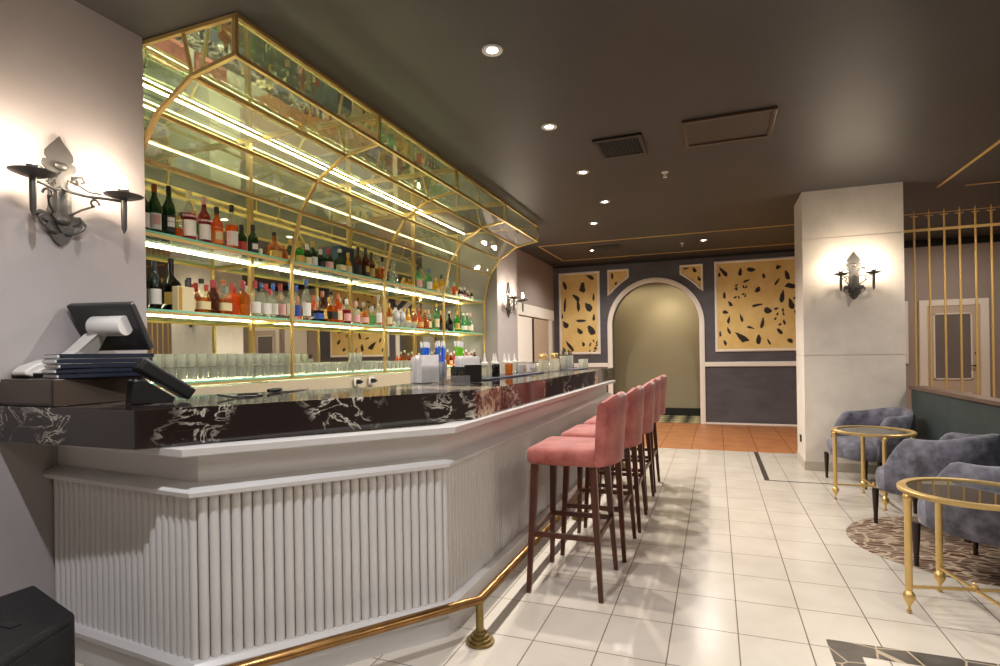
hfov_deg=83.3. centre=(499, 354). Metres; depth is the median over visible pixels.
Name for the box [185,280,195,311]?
bottle
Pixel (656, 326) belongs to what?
wall
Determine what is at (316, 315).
bottle
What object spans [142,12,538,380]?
shelving
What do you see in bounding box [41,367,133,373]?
folder
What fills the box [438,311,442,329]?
bottle
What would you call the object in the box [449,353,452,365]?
bottle
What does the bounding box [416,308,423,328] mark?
bottle
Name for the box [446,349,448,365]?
bottle
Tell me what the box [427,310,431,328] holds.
bottle
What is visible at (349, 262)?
gift box
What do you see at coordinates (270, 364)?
tray
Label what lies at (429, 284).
bottle
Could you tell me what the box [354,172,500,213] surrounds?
mirror
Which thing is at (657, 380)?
bar stool
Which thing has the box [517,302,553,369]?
door
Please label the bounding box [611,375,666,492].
bar stool
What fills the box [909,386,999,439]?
wall
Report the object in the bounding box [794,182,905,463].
column
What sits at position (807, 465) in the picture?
baseboard
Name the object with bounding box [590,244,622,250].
ceiling vent
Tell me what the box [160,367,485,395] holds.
bar cabinet
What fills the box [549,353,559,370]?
glass jar
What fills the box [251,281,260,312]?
bottle
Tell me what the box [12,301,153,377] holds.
terminal
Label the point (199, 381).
glass shelf
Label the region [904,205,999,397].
screen
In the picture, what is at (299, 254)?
bottle
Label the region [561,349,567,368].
glass jar
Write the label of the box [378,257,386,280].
bottle
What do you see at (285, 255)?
bottle
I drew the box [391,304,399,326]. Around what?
bottle
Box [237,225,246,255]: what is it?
bottle
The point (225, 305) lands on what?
bottle
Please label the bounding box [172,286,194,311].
gift box
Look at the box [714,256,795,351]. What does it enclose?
panel
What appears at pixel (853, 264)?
wall sconce
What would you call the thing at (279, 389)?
tool
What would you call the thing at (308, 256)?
bottle
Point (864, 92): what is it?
ceiling
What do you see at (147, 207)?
bottle
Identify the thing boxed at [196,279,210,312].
bottle
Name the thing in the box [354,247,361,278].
bottle
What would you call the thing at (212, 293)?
bottle
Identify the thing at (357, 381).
plug
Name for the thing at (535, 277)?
wall
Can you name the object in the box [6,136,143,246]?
wall sconce
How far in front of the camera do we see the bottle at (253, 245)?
4.21 m
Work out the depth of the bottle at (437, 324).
6.95 m
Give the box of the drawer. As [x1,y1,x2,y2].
[0,376,144,406]
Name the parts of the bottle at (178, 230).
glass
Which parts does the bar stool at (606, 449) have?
leg, leg, seat, leg, leg, backrest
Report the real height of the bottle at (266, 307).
0.270 m
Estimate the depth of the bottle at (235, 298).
4.03 m
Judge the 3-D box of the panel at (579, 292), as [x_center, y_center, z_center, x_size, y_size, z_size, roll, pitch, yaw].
[1.587,-0.817,11.256,0.830,1.645,0.030,-1,0,21]
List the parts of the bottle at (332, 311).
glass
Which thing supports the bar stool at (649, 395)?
on the floor
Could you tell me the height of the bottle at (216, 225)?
0.300 m
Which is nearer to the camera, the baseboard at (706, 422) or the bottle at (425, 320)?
the bottle at (425, 320)
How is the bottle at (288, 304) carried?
on the glass shelf at (150, 311)
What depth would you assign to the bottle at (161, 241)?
3.69 m
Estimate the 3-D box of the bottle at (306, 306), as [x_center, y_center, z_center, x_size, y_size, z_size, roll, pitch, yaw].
[-1.644,-0.455,4.771,0.075,0.360,0.075,-1,0,21]
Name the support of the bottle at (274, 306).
on the glass shelf at (150, 311)
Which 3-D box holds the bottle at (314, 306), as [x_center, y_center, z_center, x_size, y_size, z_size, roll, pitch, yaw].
[-1.686,-0.404,5.087,0.075,0.260,0.075,-1,0,21]
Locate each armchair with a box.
[824,407,915,489]
[872,432,999,542]
[912,462,999,565]
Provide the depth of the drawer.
2.39 m
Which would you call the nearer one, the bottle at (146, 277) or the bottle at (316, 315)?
the bottle at (146, 277)
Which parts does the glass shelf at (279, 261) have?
pane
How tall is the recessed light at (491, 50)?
0.010 m
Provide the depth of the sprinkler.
5.50 m
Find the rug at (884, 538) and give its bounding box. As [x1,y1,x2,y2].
[846,516,999,586]
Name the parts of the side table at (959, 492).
leg, leg, glass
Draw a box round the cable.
[217,393,262,397]
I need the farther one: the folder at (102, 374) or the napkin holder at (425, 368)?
the napkin holder at (425, 368)
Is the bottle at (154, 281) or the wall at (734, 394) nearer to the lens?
the bottle at (154, 281)
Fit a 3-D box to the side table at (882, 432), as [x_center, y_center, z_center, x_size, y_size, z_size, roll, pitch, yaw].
[3.291,0.983,4.956,0.653,0.632,0.653,-1,0,18]
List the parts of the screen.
rod, rod, rod, rail, rod, rod, rod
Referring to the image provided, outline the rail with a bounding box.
[224,461,625,665]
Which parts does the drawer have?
panel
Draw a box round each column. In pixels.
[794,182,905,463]
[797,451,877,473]
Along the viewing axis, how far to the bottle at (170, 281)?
3.55 m
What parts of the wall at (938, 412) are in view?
cap rail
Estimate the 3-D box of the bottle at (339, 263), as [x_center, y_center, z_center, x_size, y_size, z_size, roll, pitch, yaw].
[-1.478,-0.852,5.187,0.093,0.230,0.093,-1,0,21]
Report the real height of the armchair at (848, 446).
0.745 m
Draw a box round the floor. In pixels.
[75,415,999,665]
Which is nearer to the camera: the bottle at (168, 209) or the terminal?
the terminal
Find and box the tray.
[163,364,286,367]
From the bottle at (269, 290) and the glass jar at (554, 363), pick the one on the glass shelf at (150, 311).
the bottle at (269, 290)
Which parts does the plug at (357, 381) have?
socket plate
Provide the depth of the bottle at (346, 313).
5.25 m
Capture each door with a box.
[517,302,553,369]
[918,298,990,396]
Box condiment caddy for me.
[517,364,534,372]
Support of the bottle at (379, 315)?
on the glass shelf at (150, 311)
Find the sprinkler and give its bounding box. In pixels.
[661,171,668,177]
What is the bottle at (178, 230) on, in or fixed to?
on the glass shelf at (279, 261)
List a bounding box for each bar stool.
[526,391,626,603]
[560,385,644,562]
[584,381,655,532]
[599,377,660,510]
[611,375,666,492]
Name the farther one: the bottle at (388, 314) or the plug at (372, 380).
the bottle at (388, 314)
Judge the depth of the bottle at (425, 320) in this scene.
6.66 m
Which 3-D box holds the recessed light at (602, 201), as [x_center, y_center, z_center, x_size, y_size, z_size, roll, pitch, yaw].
[1.222,-1.774,6.557,0.123,0.010,0.123,-1,0,21]
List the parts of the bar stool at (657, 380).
leg, leg, leg, backrest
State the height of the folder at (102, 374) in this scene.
0.019 m
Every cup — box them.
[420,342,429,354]
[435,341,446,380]
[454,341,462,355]
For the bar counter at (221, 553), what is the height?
1.009 m
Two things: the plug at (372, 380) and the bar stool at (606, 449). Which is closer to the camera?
the bar stool at (606, 449)
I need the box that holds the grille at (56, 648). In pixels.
[9,624,73,665]
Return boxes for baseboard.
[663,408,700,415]
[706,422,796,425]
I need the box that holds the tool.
[267,387,308,392]
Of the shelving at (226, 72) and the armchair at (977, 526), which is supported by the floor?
the armchair at (977, 526)
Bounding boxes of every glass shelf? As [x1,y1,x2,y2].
[145,229,482,303]
[147,308,483,335]
[149,365,483,387]
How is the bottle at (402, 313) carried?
on the glass shelf at (150, 311)
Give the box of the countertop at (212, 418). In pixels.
[0,368,613,449]
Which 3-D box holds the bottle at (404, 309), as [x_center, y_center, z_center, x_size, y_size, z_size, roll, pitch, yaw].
[-1.117,-0.413,6.572,0.075,0.260,0.075,-1,0,21]
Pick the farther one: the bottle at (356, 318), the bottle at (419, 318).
the bottle at (419, 318)
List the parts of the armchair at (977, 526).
leg, seat, leg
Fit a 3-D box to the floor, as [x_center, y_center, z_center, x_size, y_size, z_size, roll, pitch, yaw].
[2.646,1.359,4.054,9.200,0.100,15.450,-1,0,21]
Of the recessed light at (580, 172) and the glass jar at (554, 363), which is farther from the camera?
the glass jar at (554, 363)
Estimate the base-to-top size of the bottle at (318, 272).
0.250 m
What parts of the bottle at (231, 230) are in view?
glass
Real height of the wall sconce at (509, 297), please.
0.523 m
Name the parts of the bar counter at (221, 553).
ledge moulding, moulding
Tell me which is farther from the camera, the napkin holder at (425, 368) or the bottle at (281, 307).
the bottle at (281, 307)
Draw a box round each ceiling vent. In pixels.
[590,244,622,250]
[592,133,647,159]
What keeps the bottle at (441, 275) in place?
on the glass shelf at (279, 261)
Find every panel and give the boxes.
[558,271,600,354]
[607,269,628,294]
[679,264,702,290]
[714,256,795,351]
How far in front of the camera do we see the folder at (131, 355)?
2.44 m
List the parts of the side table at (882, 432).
leg, leg, glass, leg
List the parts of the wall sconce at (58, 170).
bulb, arm, plate, arm, bulb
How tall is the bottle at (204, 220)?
0.340 m
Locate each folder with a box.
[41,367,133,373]
[42,358,151,363]
[43,353,153,358]
[43,372,140,378]
[44,362,154,368]
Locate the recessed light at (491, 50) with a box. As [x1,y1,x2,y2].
[482,44,502,56]
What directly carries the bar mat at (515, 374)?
on the countertop at (212, 418)
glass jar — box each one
[537,353,548,372]
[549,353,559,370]
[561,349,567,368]
[566,350,573,367]
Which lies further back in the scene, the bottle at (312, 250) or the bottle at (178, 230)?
the bottle at (312, 250)
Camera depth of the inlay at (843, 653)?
2.46 m
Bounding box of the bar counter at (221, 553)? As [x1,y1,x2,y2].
[43,380,615,665]
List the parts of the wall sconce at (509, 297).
plate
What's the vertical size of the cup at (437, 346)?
0.295 m
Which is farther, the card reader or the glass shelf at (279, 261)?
the glass shelf at (279, 261)
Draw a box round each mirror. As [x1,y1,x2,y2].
[143,21,373,138]
[255,119,451,184]
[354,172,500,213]
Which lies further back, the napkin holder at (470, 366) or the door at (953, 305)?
the door at (953, 305)
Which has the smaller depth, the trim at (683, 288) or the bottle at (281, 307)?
the bottle at (281, 307)
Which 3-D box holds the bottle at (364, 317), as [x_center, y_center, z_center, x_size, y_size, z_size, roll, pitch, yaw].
[-1.343,-0.394,5.545,0.100,0.230,0.100,-1,0,21]
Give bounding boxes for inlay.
[754,452,828,483]
[826,639,999,665]
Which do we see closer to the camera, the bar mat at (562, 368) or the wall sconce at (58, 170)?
the wall sconce at (58, 170)
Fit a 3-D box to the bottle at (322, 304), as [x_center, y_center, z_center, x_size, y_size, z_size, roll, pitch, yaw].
[-1.571,-0.416,4.979,0.075,0.280,0.075,-1,0,21]
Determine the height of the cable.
0.024 m
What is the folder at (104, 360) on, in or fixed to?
on the folder at (84, 365)
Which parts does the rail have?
post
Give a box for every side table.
[831,425,916,510]
[896,477,999,612]
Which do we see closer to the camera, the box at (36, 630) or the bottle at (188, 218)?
the box at (36, 630)
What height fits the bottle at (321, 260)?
0.190 m
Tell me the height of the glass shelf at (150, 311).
0.032 m
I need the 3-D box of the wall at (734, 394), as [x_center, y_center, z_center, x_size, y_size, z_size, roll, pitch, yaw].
[5.199,-0.285,10.027,8.660,3.110,0.250,-1,0,21]
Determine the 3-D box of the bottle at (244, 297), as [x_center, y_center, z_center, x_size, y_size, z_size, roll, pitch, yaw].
[-1.887,-0.406,4.127,0.072,0.270,0.072,-1,0,21]
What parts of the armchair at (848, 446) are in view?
leg, seat, leg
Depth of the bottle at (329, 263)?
5.02 m
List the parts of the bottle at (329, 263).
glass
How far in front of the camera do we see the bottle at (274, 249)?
4.42 m
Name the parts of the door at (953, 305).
pane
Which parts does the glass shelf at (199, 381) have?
pane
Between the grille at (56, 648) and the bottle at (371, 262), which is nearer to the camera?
the grille at (56, 648)
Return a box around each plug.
[354,378,362,385]
[369,377,377,384]
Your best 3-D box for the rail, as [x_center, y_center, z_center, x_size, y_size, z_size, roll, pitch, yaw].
[0.383,1.234,4.183,0.991,0.220,5.663,-1,0,32]
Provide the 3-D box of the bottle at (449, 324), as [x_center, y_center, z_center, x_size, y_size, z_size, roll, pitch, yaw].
[-0.660,-0.425,7.318,0.100,0.270,0.100,-1,0,21]
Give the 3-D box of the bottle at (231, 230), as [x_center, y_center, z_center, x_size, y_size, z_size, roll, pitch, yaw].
[-1.928,-0.900,4.042,0.081,0.340,0.081,-1,0,21]
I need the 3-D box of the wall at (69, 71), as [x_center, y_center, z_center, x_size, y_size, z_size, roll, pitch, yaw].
[-2.998,-0.159,0.709,0.300,3.110,5.180,-1,0,21]
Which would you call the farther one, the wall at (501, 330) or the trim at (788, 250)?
the trim at (788, 250)
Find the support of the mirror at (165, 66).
attached to the shelving at (226, 72)
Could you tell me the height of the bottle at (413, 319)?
0.240 m
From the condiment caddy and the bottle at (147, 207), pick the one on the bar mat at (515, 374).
the condiment caddy
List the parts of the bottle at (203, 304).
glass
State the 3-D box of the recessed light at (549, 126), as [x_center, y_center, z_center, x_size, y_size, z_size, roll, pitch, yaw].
[0.381,-1.761,4.363,0.123,0.010,0.123,-1,0,21]
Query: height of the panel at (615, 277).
0.510 m
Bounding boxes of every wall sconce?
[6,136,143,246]
[506,283,527,317]
[833,252,880,299]
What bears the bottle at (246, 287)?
on the glass shelf at (150, 311)
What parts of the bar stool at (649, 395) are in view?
leg, seat, leg, leg, backrest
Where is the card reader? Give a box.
[126,358,195,404]
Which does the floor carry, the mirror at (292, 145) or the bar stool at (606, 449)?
the bar stool at (606, 449)
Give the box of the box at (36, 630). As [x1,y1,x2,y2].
[0,586,74,665]
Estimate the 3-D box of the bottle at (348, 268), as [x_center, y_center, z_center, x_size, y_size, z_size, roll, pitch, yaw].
[-1.436,-0.848,5.321,0.067,0.220,0.067,-1,0,21]
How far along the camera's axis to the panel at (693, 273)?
10.48 m
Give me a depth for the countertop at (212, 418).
2.44 m
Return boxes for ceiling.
[75,0,999,266]
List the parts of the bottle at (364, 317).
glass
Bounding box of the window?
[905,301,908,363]
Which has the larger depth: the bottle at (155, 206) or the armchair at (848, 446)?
the armchair at (848, 446)
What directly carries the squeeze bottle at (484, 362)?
on the bar mat at (515, 374)
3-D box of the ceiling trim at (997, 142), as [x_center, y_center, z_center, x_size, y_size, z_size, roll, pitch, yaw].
[5.039,-1.835,2.203,3.315,0.006,7.340,-1,0,21]
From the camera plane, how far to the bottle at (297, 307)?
4.65 m
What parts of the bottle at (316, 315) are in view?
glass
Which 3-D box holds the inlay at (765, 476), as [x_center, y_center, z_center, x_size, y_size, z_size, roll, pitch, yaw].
[3.727,1.292,6.381,1.445,0.002,1.750,-1,0,21]
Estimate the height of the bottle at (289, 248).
0.250 m
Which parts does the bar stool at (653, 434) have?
leg, leg, leg, backrest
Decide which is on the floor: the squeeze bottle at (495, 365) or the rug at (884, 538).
the rug at (884, 538)
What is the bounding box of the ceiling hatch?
[682,106,777,147]
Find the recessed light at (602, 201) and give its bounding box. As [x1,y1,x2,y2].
[600,200,609,203]
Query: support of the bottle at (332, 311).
on the glass shelf at (150, 311)
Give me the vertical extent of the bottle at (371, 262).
0.290 m
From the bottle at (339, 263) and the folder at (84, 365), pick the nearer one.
the folder at (84, 365)
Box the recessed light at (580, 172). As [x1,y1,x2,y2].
[577,170,588,174]
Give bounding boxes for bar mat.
[482,372,543,379]
[555,368,587,369]
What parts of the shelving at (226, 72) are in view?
frame, mirror panel, mirror panel, mirror panel, mirror panel, frame, long rail, long rail, long rail, mirror panel, mirror panel, long rail, long rail, frame, mirror panel, mirror panel, frame, frame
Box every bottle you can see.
[145,197,149,235]
[146,277,148,307]
[148,183,161,237]
[148,261,161,308]
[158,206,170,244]
[161,258,180,309]
[162,186,175,240]
[174,215,181,242]
[182,190,196,244]
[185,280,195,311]
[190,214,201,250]
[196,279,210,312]
[198,197,212,247]
[207,280,218,312]
[211,206,223,250]
[219,280,231,313]
[225,283,239,314]
[226,205,237,252]
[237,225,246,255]
[237,280,249,315]
[245,285,250,314]
[248,225,258,257]
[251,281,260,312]
[260,283,271,313]
[266,289,275,316]
[267,232,282,262]
[271,283,277,313]
[277,283,285,314]
[282,245,288,259]
[286,239,294,268]
[287,282,294,314]
[294,285,300,315]
[295,241,304,266]
[302,279,310,315]
[303,244,311,267]
[308,241,317,269]
[309,295,317,319]
[310,297,323,320]
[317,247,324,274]
[317,249,324,270]
[318,291,326,321]
[324,248,333,272]
[327,291,337,321]
[327,297,330,305]
[334,249,345,274]
[334,294,342,322]
[342,299,350,322]
[346,253,351,272]
[353,301,359,321]
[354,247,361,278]
[359,302,368,324]
[362,248,369,279]
[368,252,374,281]
[375,295,381,322]
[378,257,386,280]
[386,303,391,325]
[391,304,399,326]
[399,305,405,326]
[403,308,407,327]
[409,308,417,327]
[415,266,421,290]
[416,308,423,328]
[422,310,428,328]
[425,268,431,288]
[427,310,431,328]
[433,303,439,329]
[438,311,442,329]
[440,274,443,291]
[445,311,452,330]
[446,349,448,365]
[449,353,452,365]
[451,282,457,297]
[454,311,459,331]
[481,353,487,364]
[492,353,499,376]
[505,353,512,374]
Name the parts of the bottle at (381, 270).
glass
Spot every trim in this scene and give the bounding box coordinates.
[538,206,999,260]
[553,249,794,268]
[555,363,607,367]
[607,277,705,423]
[705,361,795,366]
[904,234,999,247]
[936,140,999,187]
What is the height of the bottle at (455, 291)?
0.210 m
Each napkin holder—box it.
[411,355,438,383]
[451,355,481,382]
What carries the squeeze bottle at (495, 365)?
on the bar mat at (515, 374)
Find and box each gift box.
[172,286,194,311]
[332,245,353,280]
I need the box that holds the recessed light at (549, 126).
[541,123,556,130]
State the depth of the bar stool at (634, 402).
3.75 m
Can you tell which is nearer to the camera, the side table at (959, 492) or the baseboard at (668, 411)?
the side table at (959, 492)
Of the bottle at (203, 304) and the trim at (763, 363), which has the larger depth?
the trim at (763, 363)
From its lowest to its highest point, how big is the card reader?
0.195 m
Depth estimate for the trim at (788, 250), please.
10.54 m
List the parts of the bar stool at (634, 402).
leg, seat, leg, leg, leg, backrest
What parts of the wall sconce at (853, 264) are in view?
arm, plate, arm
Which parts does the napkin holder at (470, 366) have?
plate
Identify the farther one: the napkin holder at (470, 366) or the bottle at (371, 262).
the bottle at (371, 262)
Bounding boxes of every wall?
[0,0,147,599]
[459,230,517,374]
[516,248,554,352]
[553,242,999,424]
[614,284,699,407]
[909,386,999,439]
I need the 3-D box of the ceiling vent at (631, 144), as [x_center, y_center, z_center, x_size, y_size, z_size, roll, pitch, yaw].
[1.031,-1.765,4.799,0.400,0.023,0.470,-1,0,21]
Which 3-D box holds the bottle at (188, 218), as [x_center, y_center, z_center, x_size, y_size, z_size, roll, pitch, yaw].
[-2.053,-0.903,3.714,0.089,0.350,0.084,-1,0,-38]
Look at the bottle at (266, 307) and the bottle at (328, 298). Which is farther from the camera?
the bottle at (328, 298)
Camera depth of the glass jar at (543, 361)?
5.56 m
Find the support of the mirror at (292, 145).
attached to the shelving at (226, 72)
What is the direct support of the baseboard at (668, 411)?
attached to the wall at (656, 326)
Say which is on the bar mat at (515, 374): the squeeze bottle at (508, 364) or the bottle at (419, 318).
the squeeze bottle at (508, 364)
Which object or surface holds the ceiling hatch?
attached to the ceiling
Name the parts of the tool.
handle, blade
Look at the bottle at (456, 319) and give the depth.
7.50 m

